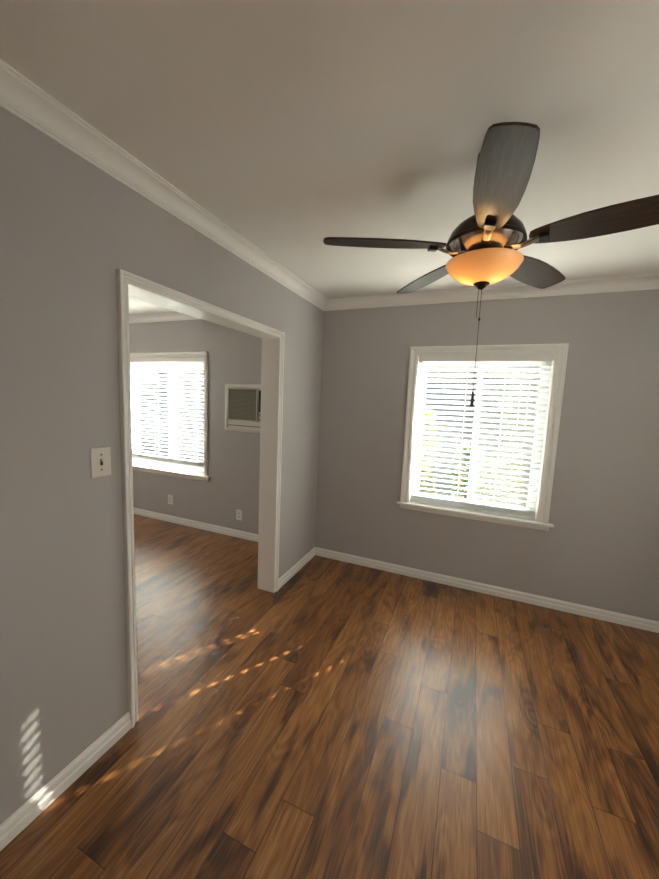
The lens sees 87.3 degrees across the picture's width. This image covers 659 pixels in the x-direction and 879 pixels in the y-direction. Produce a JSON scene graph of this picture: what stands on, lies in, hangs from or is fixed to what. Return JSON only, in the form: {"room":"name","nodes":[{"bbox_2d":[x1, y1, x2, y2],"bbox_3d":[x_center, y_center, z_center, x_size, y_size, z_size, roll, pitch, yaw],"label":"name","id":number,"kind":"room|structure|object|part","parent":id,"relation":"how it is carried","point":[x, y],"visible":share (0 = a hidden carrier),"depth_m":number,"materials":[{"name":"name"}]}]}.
{"room":"empty dining room","nodes":[
{"label":"empty dining room","id":0,"kind":"room"},
{"bbox_2d":[0,106,322,824],"bbox_3d":[-0.988,0.124,1.382,0.135,2.441,4.300,5,7,22],"label":"wall","id":1,"kind":"structure","parent":0,"point":[67,225],"depth_m":1.28,"materials":[{"name":"grey paint"}]},
{"bbox_2d":[90,446,110,477],"bbox_3d":[-0.906,0.090,1.376,0.017,0.118,0.080,5,7,22],"label":"light switch","id":2,"kind":"object","parent":1,"relation":"attached to","point":[100,457],"visible":1,"depth_m":1.37,"materials":[{"name":"beige plastic"}]},
{"bbox_2d":[116,269,284,727],"bbox_3d":[-0.703,0.264,2.108,0.182,2.022,1.295,5,7,22],"label":"trim","id":3,"kind":"structure","parent":1,"relation":"attached to","point":[127,283],"depth_m":1.87,"materials":[{"name":"white wood"}]},
{"bbox_2d":[0,59,658,310],"bbox_3d":[0.551,-0.918,0.639,3.100,0.082,4.300,5,7,22],"label":"trim","id":4,"kind":"structure","parent":1,"relation":"attached to","point":[19,96],"depth_m":1.66,"materials":[{"name":"white"}]},
{"bbox_2d":[0,547,658,850],"bbox_3d":[0.457,1.426,0.904,3.100,0.077,4.300,5,7,22],"label":"baseboard","id":5,"kind":"structure","parent":1,"relation":"attached to","point":[587,611],"depth_m":2.51,"materials":[{"name":"white wood"}]},
{"bbox_2d":[0,514,658,878],"bbox_3d":[-1.206,1.379,1.599,7.000,0.120,4.610,5,7,22],"label":"floor","id":6,"kind":"structure","parent":0,"point":[346,720],"depth_m":1.58,"materials":[{"name":"brown wood"}]},
{"bbox_2d":[0,0,658,314],"bbox_3d":[-1.103,-1.162,1.312,7.000,0.120,4.610,5,7,22],"label":"ceiling","id":7,"kind":"structure","parent":0,"point":[296,125],"depth_m":1.06,"materials":[{"name":"paint"}]},
{"bbox_2d":[323,122,658,406],"bbox_3d":[0.564,-0.573,1.256,1.145,0.905,1.118,5,7,22],"label":"ceiling fan","id":8,"kind":"object","parent":7,"relation":"hanging from","point":[483,247],"visible":1,"depth_m":1.13,"materials":[{"name":"brown wood"}]},
{"bbox_3d":[0.203,-0.726,1.281,0.452,0.006,0.132,2,18,0],"label":"blade","id":9,"kind":"part","parent":8,"relation":"part of","materials":[{"name":"brown wood"}]},
{"bbox_3d":[0.462,-0.755,1.631,0.132,0.006,0.452,-12,10,-16],"label":"blade","id":10,"kind":"part","parent":8,"relation":"part of","materials":[{"name":"brown wood"}]},
{"bbox_3d":[0.384,-0.709,1.283,0.032,0.015,0.035,2,18,0],"label":"mounting plate","id":11,"kind":"part","parent":8,"relation":"part of","materials":[{"name":"black plastic"}]},
{"bbox_3d":[0.554,-0.156,1.341,0.014,0.059,0.014,5,7,22],"label":"chain pull","id":12,"kind":"part","parent":8,"relation":"part of","materials":[{"name":"black plastic"}]},
{"bbox_3d":[0.563,-0.372,1.316,0.008,0.388,0.008,5,7,22],"label":"pull chain","id":13,"kind":"part","parent":8,"relation":"part of","materials":[{"name":"brown metal"}]},
{"bbox_3d":[0.570,-0.618,1.290,0.266,0.074,0.266,5,7,22],"label":"lamp shade","id":14,"kind":"part","parent":8,"relation":"part of","materials":[{"name":"orange glass"}]},
{"bbox_3d":[0.511,-0.683,1.102,0.035,0.015,0.032,17,10,16],"label":"mounting plate","id":15,"kind":"part","parent":8,"relation":"part of","materials":[{"name":"black plastic"}]},
{"bbox_3d":[0.456,-0.676,0.929,0.132,0.007,0.453,17,10,16],"label":"blade","id":16,"kind":"part","parent":8,"relation":"part of","materials":[{"name":"wood"}]},
{"bbox_3d":[0.876,-0.723,1.495,0.452,0.006,0.132,-2,-4,-35],"label":"blade","id":17,"kind":"part","parent":8,"relation":"part of","materials":[{"name":"brown wood"}]},
{"bbox_3d":[0.725,-0.682,1.167,0.032,0.015,0.035,7,-4,36],"label":"mounting plate","id":18,"kind":"part","parent":8,"relation":"part of","materials":[{"name":"black plastic"}]},
{"bbox_3d":[0.872,-0.674,1.061,0.452,0.006,0.132,7,-4,36],"label":"blade","id":19,"kind":"part","parent":8,"relation":"part of","materials":[{"name":"brown wood"}]},
{"bbox_2d":[129,289,658,620],"bbox_3d":[-0.301,-0.088,3.501,6.700,2.440,0.160,5,7,22],"label":"wall","id":20,"kind":"structure","parent":0,"point":[601,551],"depth_m":2.85,"materials":[{"name":"grey paint"}]},
{"bbox_2d":[129,311,197,323],"bbox_3d":[-3.217,-1.244,2.180,2.130,0.082,4.300,5,7,22],"label":"trim","id":21,"kind":"structure","parent":20,"relation":"attached to","point":[162,316],"depth_m":3.94,"materials":[{"name":"white"}]},
{"bbox_2d":[128,296,199,318],"bbox_3d":[-2.184,-1.154,1.758,0.110,0.083,4.300,5,7,22],"label":"trim","id":22,"kind":"structure","parent":20,"relation":"attached to","point":[128,296],"depth_m":3.29,"materials":[{"name":"white"}]},
{"bbox_2d":[130,351,209,481],"bbox_3d":[-1.949,-0.298,4.147,1.427,1.441,0.198,5,7,22],"label":"window","id":23,"kind":"structure","parent":20,"relation":"in","point":[183,471],"depth_m":4.13,"materials":[{"name":"white"}]},
{"bbox_3d":[-2.184,-0.332,4.324,0.614,1.270,0.022,5,7,22],"label":"sash","id":24,"kind":"part","parent":23,"relation":"part of","materials":[{"name":"white plastic"}]},
{"bbox_2d":[130,357,203,467],"bbox_3d":[-1.959,-0.339,4.111,1.232,1.243,0.081,5,7,22],"label":"window blind","id":25,"kind":"object","parent":23,"relation":"attached to","point":[172,361],"visible":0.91,"depth_m":4.11,"materials":[{"name":"white plastic"}]},
{"bbox_3d":[-2.397,-0.363,4.307,0.002,1.193,0.051,5,7,22],"label":"ladder cord","id":26,"kind":"part","parent":25,"relation":"part of","materials":[{"name":"white fabric"}]},
{"bbox_3d":[-2.092,-0.337,4.183,0.002,1.193,0.051,5,7,22],"label":"ladder cord","id":27,"kind":"part","parent":25,"relation":"part of","materials":[{"name":"white fabric"}]},
{"bbox_3d":[-1.978,0.264,4.193,1.224,0.026,0.050,5,7,22],"label":"rail","id":28,"kind":"part","parent":25,"relation":"part of","materials":[{"name":"white plastic"}]},
{"bbox_3d":[-1.825,-0.314,4.073,0.002,1.193,0.051,5,7,22],"label":"ladder cord","id":29,"kind":"part","parent":25,"relation":"part of","materials":[{"name":"white fabric"}]},
{"bbox_3d":[-1.529,-0.288,3.952,0.002,1.193,0.051,5,7,22],"label":"ladder cord","id":30,"kind":"part","parent":25,"relation":"part of","materials":[{"name":"white fabric"}]},
{"bbox_3d":[-1.976,0.365,4.222,1.427,0.018,0.198,5,7,22],"label":"sill","id":31,"kind":"part","parent":23,"relation":"part of","materials":[{"name":"white wood"}]},
{"bbox_3d":[-1.665,-0.284,4.082,0.614,1.270,0.022,5,7,22],"label":"sash","id":32,"kind":"part","parent":23,"relation":"part of","materials":[{"name":"white plastic"}]},
{"bbox_2d":[168,495,172,504],"bbox_3d":[-1.917,0.724,4.161,0.074,0.116,0.009,5,7,22],"label":"wall outlet","id":33,"kind":"object","parent":20,"relation":"attached to","point":[170,497],"visible":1,"depth_m":4.16,"materials":[{"name":"white plastic"}]},
{"bbox_2d":[134,508,257,541],"bbox_3d":[-2.696,1.153,2.194,3.465,0.076,4.300,5,7,22],"label":"baseboard","id":34,"kind":"structure","parent":20,"relation":"attached to","point":[191,523],"depth_m":4.01,"materials":[{"name":"white wood"}]},
{"bbox_2d":[236,509,241,520],"bbox_3d":[-0.991,0.827,3.784,0.074,0.116,0.009,5,7,22],"label":"wall outlet","id":35,"kind":"object","parent":20,"relation":"attached to","point":[238,512],"visible":1,"depth_m":3.78,"materials":[{"name":"white plastic"}]},
{"bbox_2d":[225,384,260,432],"bbox_3d":[-0.810,-0.329,3.670,0.613,0.498,0.185,5,7,22],"label":"air conditioner","id":36,"kind":"object","parent":20,"relation":"attached to","point":[242,401],"visible":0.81,"depth_m":3.62,"materials":[{"name":"grey plastic"}]},
{"bbox_2d":[227,388,257,421],"bbox_3d":[-0.911,-0.365,3.618,0.372,0.340,0.018,5,7,22],"label":"grille","id":37,"kind":"object","parent":36,"relation":"attached to","point":[242,403],"depth_m":3.62,"materials":[{"name":"grey plastic"}]},
{"bbox_2d":[258,391,260,411],"bbox_3d":[-0.700,-0.387,3.532,0.051,0.220,0.011,5,7,22],"label":"air vent","id":38,"kind":"object","parent":36,"relation":"attached to","point":[259,392],"depth_m":3.54,"materials":[{"name":"black"}]},
{"bbox_2d":[397,343,568,530],"bbox_3d":[1.209,-0.045,2.854,1.192,1.408,0.198,5,7,22],"label":"window","id":39,"kind":"structure","parent":20,"relation":"in","point":[560,351],"depth_m":2.74,"materials":[{"name":"white"}]},
{"bbox_3d":[1.027,-0.066,3.009,0.487,1.220,0.022,5,7,22],"label":"sash","id":40,"kind":"part","parent":39,"relation":"part of","materials":[{"name":"white plastic"}]},
{"bbox_3d":[1.183,0.602,2.927,1.192,0.018,0.198,5,7,22],"label":"sill","id":41,"kind":"part","parent":39,"relation":"part of","materials":[{"name":"white wood"}]},
{"bbox_3d":[1.227,-0.046,2.909,0.990,1.276,0.062,5,7,22],"label":"frame","id":42,"kind":"part","parent":39,"relation":"part of","materials":[{"name":"white plastic"}]},
{"bbox_2d":[410,354,553,519],"bbox_3d":[1.191,-0.039,2.825,0.978,1.270,0.081,5,7,22],"label":"window blind","id":43,"kind":"object","parent":39,"relation":"attached to","point":[447,360],"visible":1,"depth_m":2.81,"materials":[{"name":"white plastic"}]},
{"bbox_3d":[0.781,-0.061,3.010,0.002,1.220,0.051,5,7,22],"label":"ladder cord","id":44,"kind":"part","parent":43,"relation":"part of","materials":[{"name":"white fabric"}]},
{"bbox_3d":[1.107,-0.033,2.877,0.002,1.220,0.051,5,7,22],"label":"ladder cord","id":45,"kind":"part","parent":43,"relation":"part of","materials":[{"name":"white fabric"}]},
{"bbox_3d":[1.172,0.577,2.908,0.970,0.026,0.050,5,7,22],"label":"rail","id":46,"kind":"part","parent":43,"relation":"part of","materials":[{"name":"white plastic"}]},
{"bbox_3d":[1.365,-0.011,2.771,0.002,1.220,0.051,5,7,22],"label":"ladder cord","id":47,"kind":"part","parent":43,"relation":"part of","materials":[{"name":"white fabric"}]},
{"bbox_3d":[1.588,0.008,2.680,0.002,1.220,0.051,5,7,22],"label":"ladder cord","id":48,"kind":"part","parent":43,"relation":"part of","materials":[{"name":"white fabric"}]},
{"bbox_3d":[1.429,-0.028,2.816,0.487,1.220,0.022,5,7,22],"label":"sash","id":49,"kind":"part","parent":39,"relation":"part of","materials":[{"name":"white plastic"}]},
{"label":"outside","id":50,"kind":"structure","parent":0,"visible":0},
{"bbox_3d":[7.527,0.069,22.011,60.000,0.100,39.830,5,7,22],"label":"ground","id":51,"kind":"structure","parent":50,"visible":0},
{"bbox_2d":[139,365,531,500],"bbox_3d":[-3.762,-1.453,12.505,18.700,4.150,4.300,5,7,22],"label":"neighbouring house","id":52,"kind":"structure","parent":51,"relation":"on","point":[470,372],"depth_m":8.16,"materials":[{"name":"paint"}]},
{"bbox_2d":[419,408,440,493],"bbox_3d":[1.089,0.624,4.737,0.831,2.164,0.825,5,7,22],"label":"leafy shrub","id":53,"kind":"object","parent":51,"relation":"on","point":[428,409],"visible":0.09,"depth_m":4.60,"materials":[{"name":"green plant"}]},
{"bbox_2d":[450,443,479,501],"bbox_3d":[1.588,0.915,4.134,0.365,1.760,0.364,-2,8,-36],"label":"leafy shrub","id":54,"kind":"object","parent":51,"relation":"on","point":[459,448],"visible":0.26,"depth_m":4.06,"materials":[{"name":"green plant"}]},
{"bbox_3d":[1.576,0.944,4.165,0.173,1.693,0.181,3,6,3],"label":"stem","id":55,"kind":"part","parent":54,"relation":"part of","materials":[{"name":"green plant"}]},
{"bbox_2d":[474,460,525,507],"bbox_3d":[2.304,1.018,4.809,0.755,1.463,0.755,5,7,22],"label":"leafy shrub","id":56,"kind":"object","parent":51,"relation":"on","point":[487,461],"visible":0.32,"depth_m":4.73,"materials":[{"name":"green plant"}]},
{"bbox_3d":[2.226,1.081,4.807,0.355,1.332,0.220,3,6,5],"label":"stem","id":57,"kind":"part","parent":56,"relation":"part of","materials":[{"name":"plant"}]},
{"bbox_2d":[495,366,541,505],"bbox_3d":[6.300,0.153,6.045,6.000,3.220,0.060,5,7,22],"label":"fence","id":58,"kind":"object","parent":51,"relation":"on","point":[506,378],"visible":0.07,"depth_m":7.01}
]}

